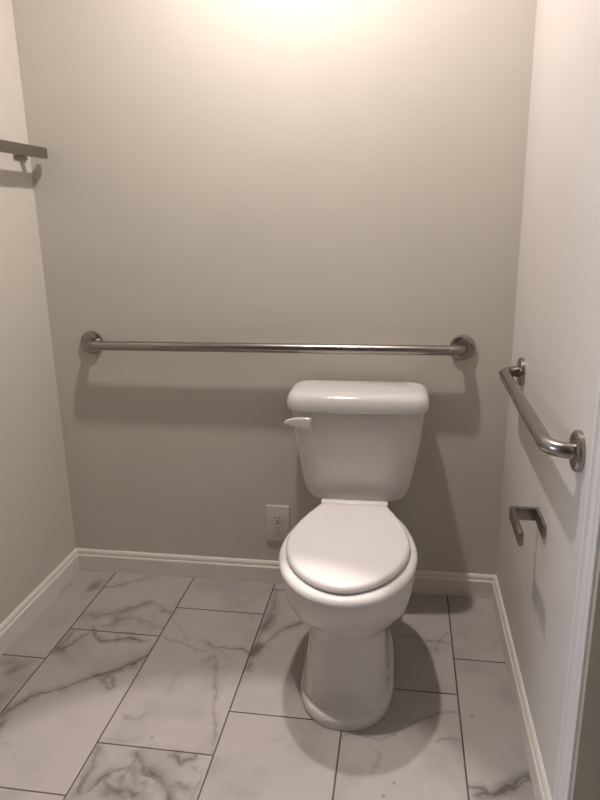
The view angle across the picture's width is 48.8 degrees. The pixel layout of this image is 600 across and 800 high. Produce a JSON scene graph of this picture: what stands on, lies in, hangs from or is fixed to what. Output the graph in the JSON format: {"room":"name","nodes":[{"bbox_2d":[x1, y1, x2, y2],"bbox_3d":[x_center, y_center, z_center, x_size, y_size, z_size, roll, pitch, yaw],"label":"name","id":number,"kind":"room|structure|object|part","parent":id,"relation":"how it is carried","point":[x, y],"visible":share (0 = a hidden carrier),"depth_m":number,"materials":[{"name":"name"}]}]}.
{"room":"bathroom","nodes":[
{"label":"bathroom","id":0,"kind":"room"},
{"bbox_2d":[0,0,75,623],"bbox_3d":[-1.251,0.000,0.226,0.110,2.500,4.200,1,16,9],"label":"wall","id":1,"kind":"structure","parent":0,"point":[37,535],"depth_m":2.14,"materials":[{"name":"paint"}]},
{"bbox_2d":[0,139,47,159],"bbox_3d":[-0.891,-0.711,1.840,0.073,0.036,0.600,1,16,9],"label":"towel bar","id":2,"kind":"object","parent":1,"relation":"attached to","point":[19,150],"visible":1,"depth_m":2.00,"materials":[{"name":"silver metal"}]},
{"bbox_3d":[-0.858,-0.780,2.086,0.060,0.036,0.072,1,16,9],"label":"wall post","id":3,"kind":"part","parent":2,"relation":"part of","materials":[{"name":"silver metal"}]},
{"bbox_2d":[0,549,79,655],"bbox_3d":[-0.954,0.790,1.881,0.014,0.084,1.380,1,16,9],"label":"baseboard","id":4,"kind":"structure","parent":1,"relation":"attached to","point":[11,628],"depth_m":2.24,"materials":[{"name":"paint"}]},
{"bbox_2d":[0,570,534,799],"bbox_3d":[-1.448,1.247,0.607,4.000,0.100,4.200,1,16,9],"label":"floor","id":5,"kind":"structure","parent":0,"point":[124,686],"depth_m":1.82,"materials":[{"name":"tile"}]},
{"bbox_2d":[279,380,429,730],"bbox_3d":[0.148,0.406,1.907,0.440,0.776,0.758,1,16,8],"label":"toilet","id":6,"kind":"object","parent":5,"relation":"on","point":[348,567],"visible":1,"depth_m":1.79,"materials":[{"name":"ceramic"}]},
{"bbox_3d":[-0.006,0.070,2.017,0.081,0.040,0.025,1,16,8],"label":"flush lever","id":7,"kind":"part","parent":6,"relation":"part of","materials":[{"name":"ceramic"}]},
{"bbox_3d":[0.128,0.382,1.768,0.329,0.023,0.469,1,16,8],"label":"seat lid","id":8,"kind":"part","parent":6,"relation":"part of","materials":[{"name":"plastic"}]},
{"bbox_3d":[0.129,0.408,1.777,0.369,0.024,0.503,1,16,8],"label":"seat","id":9,"kind":"part","parent":6,"relation":"part of","materials":[{"name":"plastic"}]},
{"bbox_3d":[0.185,0.155,2.119,0.415,0.312,0.196,1,16,8],"label":"tank","id":10,"kind":"part","parent":6,"relation":"part of","materials":[{"name":"ceramic"}]},
{"bbox_3d":[0.182,-0.013,2.068,0.439,0.056,0.216,1,16,8],"label":"tank lid","id":11,"kind":"part","parent":6,"relation":"part of","materials":[{"name":"ceramic"}]},
{"bbox_2d":[12,0,536,574],"bbox_3d":[-0.097,-0.504,2.164,1.774,2.600,0.110,1,16,9],"label":"wall","id":12,"kind":"structure","parent":0,"point":[225,171],"depth_m":2.10,"materials":[{"name":"paint"}]},
{"bbox_2d":[80,331,475,359],"bbox_3d":[-0.107,-0.174,2.163,1.330,0.081,0.071,1,16,9],"label":"grab bar","id":13,"kind":"object","parent":12,"relation":"attached to","point":[461,347],"visible":1,"depth_m":2.12,"materials":[{"name":"silver metal"}]},
{"bbox_3d":[-0.107,-0.174,2.162,1.281,0.032,0.069,1,16,9],"label":"rail","id":14,"kind":"part","parent":13,"relation":"part of","materials":[{"name":"silver metal"}]},
{"bbox_2d":[266,505,289,541],"bbox_3d":[-0.079,0.442,2.363,0.085,0.140,0.009,1,16,9],"label":"power outlet","id":15,"kind":"object","parent":12,"relation":"attached to","point":[277,516],"visible":0.91,"depth_m":2.36,"materials":[{"name":"plastic"}]},
{"bbox_2d":[273,515,281,522],"bbox_3d":[-0.079,0.423,2.355,0.034,0.027,0.003,1,16,9],"label":"receptacle","id":16,"kind":"object","parent":15,"relation":"attached to","point":[276,518],"depth_m":2.35,"materials":[{"name":"grey plastic"}]},
{"bbox_2d":[273,525,282,532],"bbox_3d":[-0.079,0.461,2.366,0.034,0.027,0.003,1,16,9],"label":"receptacle","id":17,"kind":"object","parent":15,"relation":"attached to","point":[276,528],"depth_m":2.36,"materials":[{"name":"grey plastic"}]},
{"bbox_2d":[76,548,494,597],"bbox_3d":[-0.088,0.628,2.414,1.554,0.084,0.014,1,16,9],"label":"baseboard","id":18,"kind":"structure","parent":12,"relation":"attached to","point":[236,569],"depth_m":2.44,"materials":[{"name":"paint"}]},
{"bbox_2d":[496,0,599,799],"bbox_3d":[0.393,0.043,-0.027,0.110,2.500,4.200,1,16,9],"label":"wall","id":19,"kind":"structure","parent":0,"point":[556,332],"depth_m":1.50,"materials":[{"name":"white paint"}]},
{"bbox_2d":[491,575,551,799],"bbox_3d":[0.599,0.776,1.839,0.014,0.084,0.975,1,16,9],"label":"baseboard","id":20,"kind":"structure","parent":19,"relation":"attached to","point":[539,781],"depth_m":1.73,"materials":[{"name":"paint"}]},
{"bbox_2d":[509,506,546,545],"bbox_3d":[0.542,0.298,1.565,0.070,0.032,0.149,1,16,9],"label":"toilet paper holder","id":21,"kind":"object","parent":19,"relation":"attached to","point":[516,513],"visible":1,"depth_m":1.59,"materials":[{"name":"silver metal"}]},
{"bbox_3d":[0.553,0.279,1.630,0.049,0.032,0.012,1,16,9],"label":"arm","id":22,"kind":"part","parent":21,"relation":"part of","materials":[{"name":"silver metal"}]},
{"bbox_3d":[0.575,0.292,1.582,0.009,0.032,0.102,1,16,9],"label":"wall plate","id":23,"kind":"part","parent":21,"relation":"part of","materials":[{"name":"silver metal"}]},
{"bbox_2d":[499,357,585,471],"bbox_3d":[0.549,0.007,1.580,0.072,0.085,0.738,1,16,9],"label":"grab bar","id":24,"kind":"object","parent":19,"relation":"attached to","point":[574,450],"visible":1,"depth_m":1.35,"materials":[{"name":"silver metal"}]},
{"bbox_2d":[553,370,599,799],"bbox_3d":[0.435,0.056,0.649,0.012,2.112,0.957,1,16,9],"label":"trim","id":25,"kind":"structure","parent":19,"relation":"attached to","point":[590,538],"depth_m":1.19,"materials":[{"name":"paint"}]},
{"bbox_2d":[570,541,599,799],"bbox_3d":[0.496,0.087,0.648,0.110,2.050,0.833,1,16,9],"label":"trim","id":26,"kind":"structure","parent":19,"relation":"attached to","point":[585,785],"depth_m":1.20,"materials":[{"name":"paint"}]}
]}

